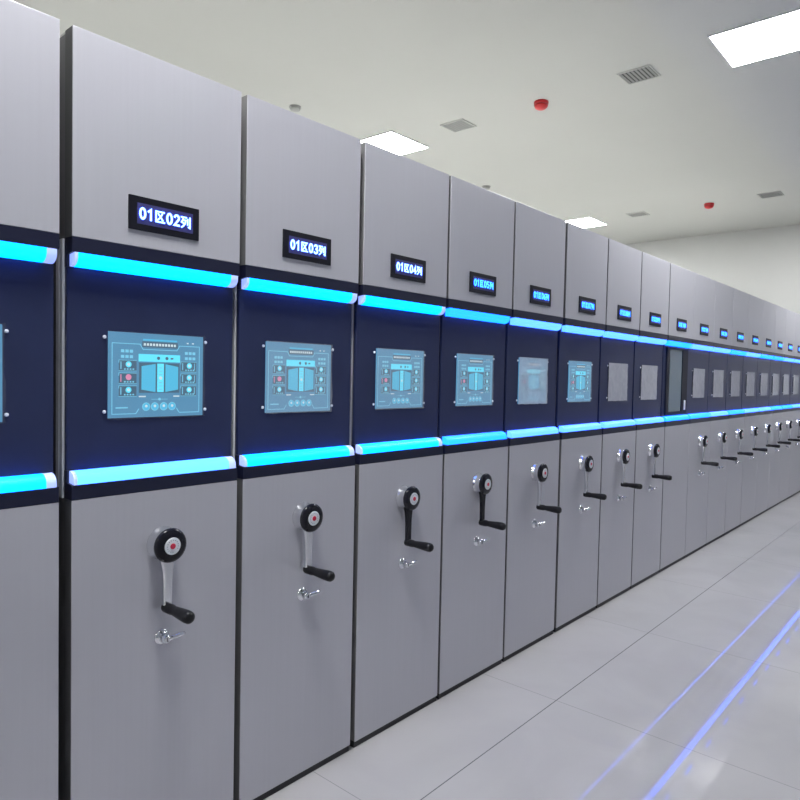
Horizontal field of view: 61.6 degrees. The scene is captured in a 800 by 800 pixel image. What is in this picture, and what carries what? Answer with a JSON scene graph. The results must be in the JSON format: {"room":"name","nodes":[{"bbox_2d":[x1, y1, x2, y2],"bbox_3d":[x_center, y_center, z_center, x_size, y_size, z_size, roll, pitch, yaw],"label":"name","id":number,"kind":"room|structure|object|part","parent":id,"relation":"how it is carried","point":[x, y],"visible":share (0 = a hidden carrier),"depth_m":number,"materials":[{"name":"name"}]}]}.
{"room":"archive storage room","nodes":[
{"label":"archive storage room","id":0,"kind":"room"},
{"bbox_2d":[12,0,799,243],"bbox_3d":[-0.610,-2.669,5.149,11.200,0.120,16.450,3,3,41],"label":"ceiling","id":1,"kind":"structure","parent":0,"point":[604,148],"depth_m":5.51,"materials":[{"name":"white paint"}]},
{"bbox_2d":[289,104,300,111],"bbox_3d":[-0.948,-2.631,6.060,0.110,0.036,0.110,3,3,41],"label":"smoke detector","id":2,"kind":"object","parent":1,"relation":"attached to","point":[294,108],"visible":1,"depth_m":6.03,"materials":[{"name":"grey plastic"}]},
{"bbox_2d":[361,130,429,154],"bbox_3d":[-0.114,-2.660,7.004,0.600,0.014,0.600,3,3,41],"label":"recessed light","id":3,"kind":"object","parent":1,"relation":"in","point":[392,141],"visible":0.59,"depth_m":6.91,"materials":[{"name":"white plastic"}]},
{"bbox_2d":[440,118,476,132],"bbox_3d":[0.558,-2.626,6.421,0.260,0.012,0.236,3,3,41],"label":"ceiling vent","id":4,"kind":"object","parent":1,"relation":"in","point":[458,125],"visible":1,"depth_m":6.41,"materials":[{"name":"grey metal"}]},
{"bbox_2d":[482,185,490,189],"bbox_3d":[1.088,-2.678,8.463,0.110,0.036,0.110,3,3,41],"label":"smoke detector","id":5,"kind":"object","parent":1,"relation":"attached to","point":[487,187],"visible":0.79,"depth_m":8.43,"materials":[{"name":"grey plastic"}]},
{"bbox_2d":[534,99,548,110],"bbox_3d":[1.229,-2.561,5.839,0.128,0.070,0.128,3,3,41],"label":"fire alarm","id":6,"kind":"object","parent":1,"relation":"attached to","point":[540,104],"visible":1,"depth_m":5.80,"materials":[{"name":"red plastic"}]},
{"bbox_2d":[564,217,606,227],"bbox_3d":[2.785,-2.724,10.340,0.600,0.014,0.600,3,3,41],"label":"recessed light","id":7,"kind":"object","parent":1,"relation":"in","point":[585,222],"visible":0.59,"depth_m":10.25,"materials":[{"name":"white plastic"}]},
{"bbox_2d":[626,211,649,217],"bbox_3d":[3.446,-2.688,9.714,0.260,0.012,0.236,3,3,41],"label":"ceiling vent","id":8,"kind":"object","parent":1,"relation":"in","point":[642,213],"visible":1,"depth_m":9.71,"materials":[{"name":"grey metal"}]},
{"bbox_2d":[617,64,660,84],"bbox_3d":[1.879,-2.556,5.275,0.260,0.012,0.236,3,3,41],"label":"ceiling vent","id":9,"kind":"object","parent":1,"relation":"in","point":[646,72],"visible":1,"depth_m":5.27,"materials":[{"name":"grey metal"}]},
{"bbox_2d":[704,202,713,208],"bbox_3d":[4.178,-2.620,9.065,0.128,0.070,0.128,3,3,41],"label":"fire alarm","id":10,"kind":"object","parent":1,"relation":"attached to","point":[710,205],"visible":1,"depth_m":9.02,"materials":[{"name":"red plastic"}]},
{"bbox_2d":[707,7,799,67],"bbox_3d":[2.558,-2.519,4.685,0.600,0.014,0.600,3,3,41],"label":"recessed light","id":11,"kind":"object","parent":1,"relation":"in","point":[778,34],"visible":1,"depth_m":4.68,"materials":[{"name":"white plastic"}]},
{"bbox_2d":[757,191,783,198],"bbox_3d":[4.732,-2.618,8.558,0.260,0.012,0.236,3,3,41],"label":"ceiling vent","id":12,"kind":"object","parent":1,"relation":"in","point":[775,193],"visible":1,"depth_m":8.55,"materials":[{"name":"grey metal"}]},
{"bbox_2d":[264,492,799,799],"bbox_3d":[-0.693,1.348,5.298,11.200,0.120,16.450,3,3,41],"label":"floor","id":13,"kind":"structure","parent":0,"point":[684,684],"depth_m":3.04,"materials":[{"name":"grey tile"}]},
{"bbox_2d":[0,0,59,799],"bbox_3d":[-2.914,0.121,3.152,5.161,2.398,0.560,3,3,41],"label":"tall cabinet","id":14,"kind":"object","parent":13,"relation":"on","point":[29,37],"visible":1,"depth_m":1.72,"materials":[{"name":"silver metal"}]},
{"bbox_3d":[-1.112,-0.079,1.585,0.014,0.552,0.554,3,3,41],"label":"control panel","id":15,"kind":"part","parent":14,"relation":"part of","materials":[{"name":"blue plastic"}]},
{"bbox_3d":[-1.118,0.832,1.607,0.048,1.114,0.556,3,3,41],"label":"panel","id":16,"kind":"part","parent":14,"relation":"part of","materials":[{"name":"grey paint"}]},
{"bbox_3d":[-1.086,-0.707,1.550,0.048,0.550,0.556,3,3,41],"label":"panel","id":17,"kind":"part","parent":14,"relation":"part of","materials":[{"name":"grey paint"}]},
{"bbox_2d":[53,25,241,799],"bbox_3d":[-2.536,0.113,3.587,5.161,2.398,0.534,3,3,41],"label":"tall cabinet","id":18,"kind":"object","parent":13,"relation":"on","point":[146,267],"visible":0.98,"depth_m":1.96,"materials":[{"name":"silver metal"}]},
{"bbox_3d":[-0.734,-0.088,2.020,0.014,0.552,0.529,3,3,41],"label":"control panel","id":19,"kind":"part","parent":18,"relation":"part of","materials":[{"name":"blue plastic"}]},
{"bbox_3d":[-0.740,0.824,2.042,0.048,1.114,0.531,3,3,41],"label":"panel","id":20,"kind":"part","parent":18,"relation":"part of","materials":[{"name":"grey paint"}]},
{"bbox_3d":[-0.708,-0.715,1.985,0.048,0.550,0.531,3,3,41],"label":"panel","id":21,"kind":"part","parent":18,"relation":"part of","materials":[{"name":"grey paint"}]},
{"bbox_3d":[-0.677,0.713,2.025,0.058,0.019,0.021,-1,3,-43],"label":"lever","id":22,"kind":"part","parent":18,"relation":"part of","materials":[{"name":"silver metal"}]},
{"bbox_2d":[231,95,360,799],"bbox_3d":[-2.173,0.105,4.004,5.161,2.398,0.530,3,3,41],"label":"tall cabinet","id":23,"kind":"object","parent":13,"relation":"on","point":[296,289],"visible":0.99,"depth_m":2.38,"materials":[{"name":"silver metal"}]},
{"bbox_3d":[-0.371,-0.096,2.437,0.014,0.552,0.524,3,3,41],"label":"control panel","id":24,"kind":"part","parent":23,"relation":"part of","materials":[{"name":"blue plastic"}]},
{"bbox_3d":[-0.377,0.816,2.459,0.048,1.114,0.526,3,3,41],"label":"panel","id":25,"kind":"part","parent":23,"relation":"part of","materials":[{"name":"grey paint"}]},
{"bbox_3d":[-0.345,-0.723,2.402,0.048,0.550,0.526,3,3,41],"label":"panel","id":26,"kind":"part","parent":23,"relation":"part of","materials":[{"name":"grey paint"}]},
{"bbox_3d":[-0.314,0.705,2.442,0.058,0.019,0.021,-1,3,-43],"label":"lever","id":27,"kind":"part","parent":23,"relation":"part of","materials":[{"name":"silver metal"}]},
{"bbox_2d":[349,142,448,747],"bbox_3d":[-1.807,0.097,4.425,5.161,2.398,0.542,3,3,41],"label":"tall cabinet","id":28,"kind":"object","parent":13,"relation":"on","point":[400,303],"visible":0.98,"depth_m":2.81,"materials":[{"name":"silver metal"}]},
{"bbox_3d":[-0.005,-0.104,2.858,0.014,0.552,0.536,3,3,41],"label":"control panel","id":29,"kind":"part","parent":28,"relation":"part of","materials":[{"name":"blue plastic"}]},
{"bbox_3d":[-0.011,0.808,2.880,0.048,1.114,0.538,3,3,41],"label":"panel","id":30,"kind":"part","parent":28,"relation":"part of","materials":[{"name":"grey paint"}]},
{"bbox_3d":[0.021,-0.731,2.824,0.048,0.550,0.538,3,3,41],"label":"panel","id":31,"kind":"part","parent":28,"relation":"part of","materials":[{"name":"grey paint"}]},
{"bbox_3d":[0.052,0.697,2.863,0.058,0.019,0.021,-1,3,-43],"label":"lever","id":32,"kind":"part","parent":28,"relation":"part of","materials":[{"name":"silver metal"}]},
{"bbox_2d":[436,176,514,698],"bbox_3d":[-1.443,0.089,4.845,5.161,2.398,0.542,3,3,41],"label":"tall cabinet","id":33,"kind":"object","parent":13,"relation":"on","point":[478,309],"visible":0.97,"depth_m":3.23,"materials":[{"name":"silver metal"}]},
{"bbox_3d":[0.359,-0.112,3.277,0.014,0.552,0.537,3,3,41],"label":"control panel","id":34,"kind":"part","parent":33,"relation":"part of","materials":[{"name":"blue plastic"}]},
{"bbox_3d":[0.353,0.800,3.300,0.048,1.114,0.539,3,3,41],"label":"panel","id":35,"kind":"part","parent":33,"relation":"part of","materials":[{"name":"grey paint"}]},
{"bbox_3d":[0.385,-0.739,3.243,0.048,0.550,0.539,3,3,41],"label":"panel","id":36,"kind":"part","parent":33,"relation":"part of","materials":[{"name":"grey paint"}]},
{"bbox_2d":[501,202,565,661],"bbox_3d":[-1.077,0.081,5.266,5.161,2.398,0.542,3,3,41],"label":"tall cabinet","id":37,"kind":"object","parent":13,"relation":"on","point":[532,508],"visible":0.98,"depth_m":3.65,"materials":[{"name":"silver metal"}]},
{"bbox_3d":[0.725,-0.120,3.698,0.014,0.552,0.537,3,3,41],"label":"control panel","id":38,"kind":"part","parent":37,"relation":"part of","materials":[{"name":"blue plastic"}]},
{"bbox_3d":[0.719,0.792,3.721,0.048,1.114,0.539,3,3,41],"label":"panel","id":39,"kind":"part","parent":37,"relation":"part of","materials":[{"name":"grey paint"}]},
{"bbox_3d":[0.751,-0.747,3.664,0.048,0.550,0.539,3,3,41],"label":"panel","id":40,"kind":"part","parent":37,"relation":"part of","materials":[{"name":"grey paint"}]},
{"bbox_2d":[553,222,607,631],"bbox_3d":[-0.702,0.073,5.697,5.161,2.398,0.550,3,3,41],"label":"tall cabinet","id":41,"kind":"object","parent":13,"relation":"on","point":[586,251],"visible":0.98,"depth_m":4.08,"materials":[{"name":"silver metal"}]},
{"bbox_3d":[1.100,-0.128,4.130,0.014,0.552,0.544,3,3,41],"label":"control panel","id":42,"kind":"part","parent":41,"relation":"part of","materials":[{"name":"blue plastic"}]},
{"bbox_3d":[1.094,0.783,4.152,0.048,1.114,0.546,3,3,41],"label":"panel","id":43,"kind":"part","parent":41,"relation":"part of","materials":[{"name":"grey paint"}]},
{"bbox_3d":[1.126,-0.755,4.095,0.048,0.550,0.546,3,3,41],"label":"panel","id":44,"kind":"part","parent":41,"relation":"part of","materials":[{"name":"grey paint"}]},
{"bbox_2d":[596,239,642,607],"bbox_3d":[-0.334,0.065,6.121,5.161,2.398,0.548,3,3,41],"label":"tall cabinet","id":45,"kind":"object","parent":13,"relation":"on","point":[616,355],"visible":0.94,"depth_m":4.51,"materials":[{"name":"silver metal"}]},
{"bbox_3d":[1.468,-0.136,4.554,0.014,0.552,0.542,3,3,41],"label":"control panel","id":46,"kind":"part","parent":45,"relation":"part of","materials":[{"name":"blue plastic"}]},
{"bbox_3d":[1.462,0.775,4.576,0.048,1.114,0.544,3,3,41],"label":"panel","id":47,"kind":"part","parent":45,"relation":"part of","materials":[{"name":"grey paint"}]},
{"bbox_3d":[1.494,-0.763,4.519,0.048,0.550,0.544,3,3,41],"label":"panel","id":48,"kind":"part","parent":45,"relation":"part of","materials":[{"name":"grey paint"}]},
{"bbox_2d":[630,252,671,588],"bbox_3d":[0.035,0.056,6.546,5.161,2.398,0.552,3,3,41],"label":"tall cabinet","id":49,"kind":"object","parent":13,"relation":"on","point":[655,272],"visible":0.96,"depth_m":4.94,"materials":[{"name":"silver metal"}]},
{"bbox_3d":[1.837,-0.144,4.978,0.014,0.552,0.547,3,3,41],"label":"control panel","id":50,"kind":"part","parent":49,"relation":"part of","materials":[{"name":"blue plastic"}]},
{"bbox_3d":[1.831,0.767,5.001,0.048,1.114,0.549,3,3,41],"label":"panel","id":51,"kind":"part","parent":49,"relation":"part of","materials":[{"name":"grey paint"}]},
{"bbox_3d":[1.863,-0.772,4.944,0.048,0.550,0.549,3,3,41],"label":"panel","id":52,"kind":"part","parent":49,"relation":"part of","materials":[{"name":"grey paint"}]},
{"bbox_2d":[659,263,694,572],"bbox_3d":[0.354,0.045,7.029,5.008,2.398,0.572,3,3,41],"label":"tall cabinet","id":53,"kind":"object","parent":13,"relation":"on","point":[682,280],"visible":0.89,"depth_m":5.38,"materials":[{"name":"silver metal"}]},
{"bbox_3d":[2.214,-0.152,5.412,0.014,0.552,0.566,3,3,41],"label":"control panel","id":54,"kind":"part","parent":53,"relation":"part of","materials":[{"name":"grey glass"}]},
{"bbox_3d":[2.209,-0.155,5.390,0.005,0.497,0.300,3,3,41],"label":"glass pane","id":55,"kind":"part","parent":53,"relation":"part of","materials":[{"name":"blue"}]},
{"bbox_3d":[2.208,0.759,5.434,0.048,1.114,0.568,3,3,41],"label":"panel","id":56,"kind":"part","parent":53,"relation":"part of","materials":[{"name":"grey paint"}]},
{"bbox_3d":[2.240,-0.780,5.378,0.048,0.550,0.568,3,3,41],"label":"panel","id":57,"kind":"part","parent":53,"relation":"part of","materials":[{"name":"grey paint"}]},
{"bbox_2d":[684,273,718,557],"bbox_3d":[0.789,0.040,7.413,5.161,2.398,0.574,3,3,41],"label":"tall cabinet","id":58,"kind":"object","parent":13,"relation":"on","point":[705,288],"visible":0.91,"depth_m":5.81,"materials":[{"name":"silver metal"}]},
{"bbox_3d":[2.591,-0.161,5.845,0.014,0.552,0.568,3,3,41],"label":"control panel","id":59,"kind":"part","parent":58,"relation":"part of","materials":[{"name":"blue plastic"}]},
{"bbox_3d":[2.585,0.751,5.868,0.048,1.114,0.570,3,3,41],"label":"panel","id":60,"kind":"part","parent":58,"relation":"part of","materials":[{"name":"grey paint"}]},
{"bbox_3d":[2.616,-0.788,5.811,0.048,0.550,0.570,3,3,41],"label":"panel","id":61,"kind":"part","parent":58,"relation":"part of","materials":[{"name":"grey paint"}]},
{"bbox_2d":[705,281,736,545],"bbox_3d":[1.165,0.032,7.845,5.161,2.398,0.570,3,3,41],"label":"tall cabinet","id":62,"kind":"object","parent":13,"relation":"on","point":[717,371],"visible":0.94,"depth_m":6.24,"materials":[{"name":"silver metal"}]},
{"bbox_3d":[2.967,-0.169,6.278,0.014,0.552,0.565,3,3,41],"label":"control panel","id":63,"kind":"part","parent":62,"relation":"part of","materials":[{"name":"blue plastic"}]},
{"bbox_3d":[2.961,0.743,6.301,0.048,1.114,0.567,3,3,41],"label":"panel","id":64,"kind":"part","parent":62,"relation":"part of","materials":[{"name":"grey paint"}]},
{"bbox_3d":[2.993,-0.796,6.244,0.048,0.550,0.567,3,3,41],"label":"panel","id":65,"kind":"part","parent":62,"relation":"part of","materials":[{"name":"grey paint"}]},
{"bbox_2d":[724,288,752,534],"bbox_3d":[1.539,0.024,8.276,5.161,2.398,0.566,3,3,41],"label":"tall cabinet","id":66,"kind":"object","parent":13,"relation":"on","point":[736,414],"visible":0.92,"depth_m":6.67,"materials":[{"name":"silver metal"}]},
{"bbox_3d":[3.341,-0.177,6.709,0.014,0.552,0.560,3,3,41],"label":"control panel","id":67,"kind":"part","parent":66,"relation":"part of","materials":[{"name":"blue plastic"}]},
{"bbox_3d":[3.335,0.734,6.731,0.048,1.114,0.562,3,3,41],"label":"panel","id":68,"kind":"part","parent":66,"relation":"part of","materials":[{"name":"grey paint"}]},
{"bbox_3d":[3.367,-0.805,6.674,0.048,0.550,0.562,3,3,41],"label":"panel","id":69,"kind":"part","parent":66,"relation":"part of","materials":[{"name":"grey paint"}]},
{"bbox_2d":[740,294,767,525],"bbox_3d":[1.920,0.015,8.714,5.161,2.398,0.586,3,3,41],"label":"tall cabinet","id":70,"kind":"object","parent":13,"relation":"on","point":[755,317],"visible":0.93,"depth_m":7.11,"materials":[{"name":"silver metal"}]},
{"bbox_3d":[3.722,-0.185,7.147,0.014,0.552,0.581,3,3,41],"label":"control panel","id":71,"kind":"part","parent":70,"relation":"part of","materials":[{"name":"blue plastic"}]},
{"bbox_3d":[3.716,0.726,7.169,0.048,1.114,0.583,3,3,41],"label":"panel","id":72,"kind":"part","parent":70,"relation":"part of","materials":[{"name":"grey paint"}]},
{"bbox_3d":[3.748,-0.813,7.112,0.048,0.550,0.583,3,3,41],"label":"panel","id":73,"kind":"part","parent":70,"relation":"part of","materials":[{"name":"grey paint"}]},
{"bbox_2d":[754,300,779,517],"bbox_3d":[2.303,0.007,9.155,5.161,2.398,0.580,3,3,41],"label":"tall cabinet","id":74,"kind":"object","parent":13,"relation":"on","point":[769,309],"visible":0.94,"depth_m":7.55,"materials":[{"name":"silver metal"}]},
{"bbox_3d":[4.105,-0.194,7.588,0.014,0.552,0.574,3,3,41],"label":"control panel","id":75,"kind":"part","parent":74,"relation":"part of","materials":[{"name":"blue plastic"}]},
{"bbox_3d":[4.099,0.718,7.610,0.048,1.114,0.576,3,3,41],"label":"panel","id":76,"kind":"part","parent":74,"relation":"part of","materials":[{"name":"grey paint"}]},
{"bbox_3d":[4.131,-0.821,7.553,0.048,0.550,0.576,3,3,41],"label":"panel","id":77,"kind":"part","parent":74,"relation":"part of","materials":[{"name":"grey paint"}]},
{"bbox_2d":[767,305,790,510],"bbox_3d":[2.674,-0.001,9.582,5.161,2.398,0.548,3,3,41],"label":"tall cabinet","id":78,"kind":"object","parent":13,"relation":"on","point":[780,318],"visible":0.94,"depth_m":7.98,"materials":[{"name":"silver metal"}]},
{"bbox_3d":[4.476,-0.202,8.015,0.014,0.552,0.542,3,3,41],"label":"control panel","id":79,"kind":"part","parent":78,"relation":"part of","materials":[{"name":"blue plastic"}]},
{"bbox_3d":[4.470,0.709,8.038,0.048,1.114,0.544,3,3,41],"label":"panel","id":80,"kind":"part","parent":78,"relation":"part of","materials":[{"name":"grey paint"}]},
{"bbox_3d":[4.502,-0.830,7.981,0.048,0.550,0.544,3,3,41],"label":"panel","id":81,"kind":"part","parent":78,"relation":"part of","materials":[{"name":"grey paint"}]},
{"bbox_2d":[778,309,799,503],"bbox_3d":[3.043,-0.009,10.007,5.161,2.398,0.572,3,3,41],"label":"tall cabinet","id":82,"kind":"object","parent":13,"relation":"on","point":[785,378],"visible":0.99,"depth_m":8.40,"materials":[{"name":"silver metal"}]},
{"bbox_3d":[4.845,-0.210,8.440,0.014,0.552,0.567,3,3,41],"label":"control panel","id":83,"kind":"part","parent":82,"relation":"part of","materials":[{"name":"blue plastic"}]},
{"bbox_3d":[4.839,0.701,8.462,0.048,1.114,0.569,3,3,41],"label":"panel","id":84,"kind":"part","parent":82,"relation":"part of","materials":[{"name":"grey paint"}]},
{"bbox_3d":[4.871,-0.838,8.405,0.048,0.550,0.569,3,3,41],"label":"panel","id":85,"kind":"part","parent":82,"relation":"part of","materials":[{"name":"grey paint"}]},
{"bbox_2d":[788,313,799,498],"bbox_3d":[3.419,-0.018,10.440,5.161,2.398,0.568,3,3,41],"label":"tall cabinet","id":86,"kind":"object","parent":13,"relation":"on","point":[795,365],"visible":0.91,"depth_m":8.81,"materials":[{"name":"silver metal"}]},
{"bbox_3d":[5.215,0.693,8.895,0.048,1.114,0.565,3,3,41],"label":"panel","id":87,"kind":"part","parent":86,"relation":"part of","materials":[{"name":"grey paint"}]},
{"bbox_3d":[5.221,-0.218,8.872,0.014,0.552,0.563,3,3,41],"label":"control panel","id":88,"kind":"part","parent":86,"relation":"part of","materials":[{"name":"blue plastic"}]},
{"bbox_3d":[5.247,-0.846,8.838,0.048,0.550,0.565,3,3,41],"label":"panel","id":89,"kind":"part","parent":86,"relation":"part of","materials":[{"name":"grey paint"}]},
{"bbox_2d":[797,384,799,492],"bbox_3d":[3.794,-0.026,10.872,5.161,2.398,0.572,3,3,41],"label":"tall cabinet","id":90,"kind":"object","parent":13,"relation":"on","point":[799,384],"visible":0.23,"depth_m":9.13,"materials":[{"name":"silver metal"}]},
{"bbox_3d":[5.590,0.685,9.327,0.048,1.114,0.568,3,3,41],"label":"panel","id":91,"kind":"part","parent":90,"relation":"part of","materials":[{"name":"grey paint"}]},
{"bbox_2d":[624,224,799,313],"bbox_3d":[4.711,-0.778,11.394,11.200,3.900,0.100,3,3,41],"label":"wall","id":92,"kind":"structure","parent":0,"point":[764,264],"depth_m":10.61,"materials":[{"name":"white paint"}]}
]}

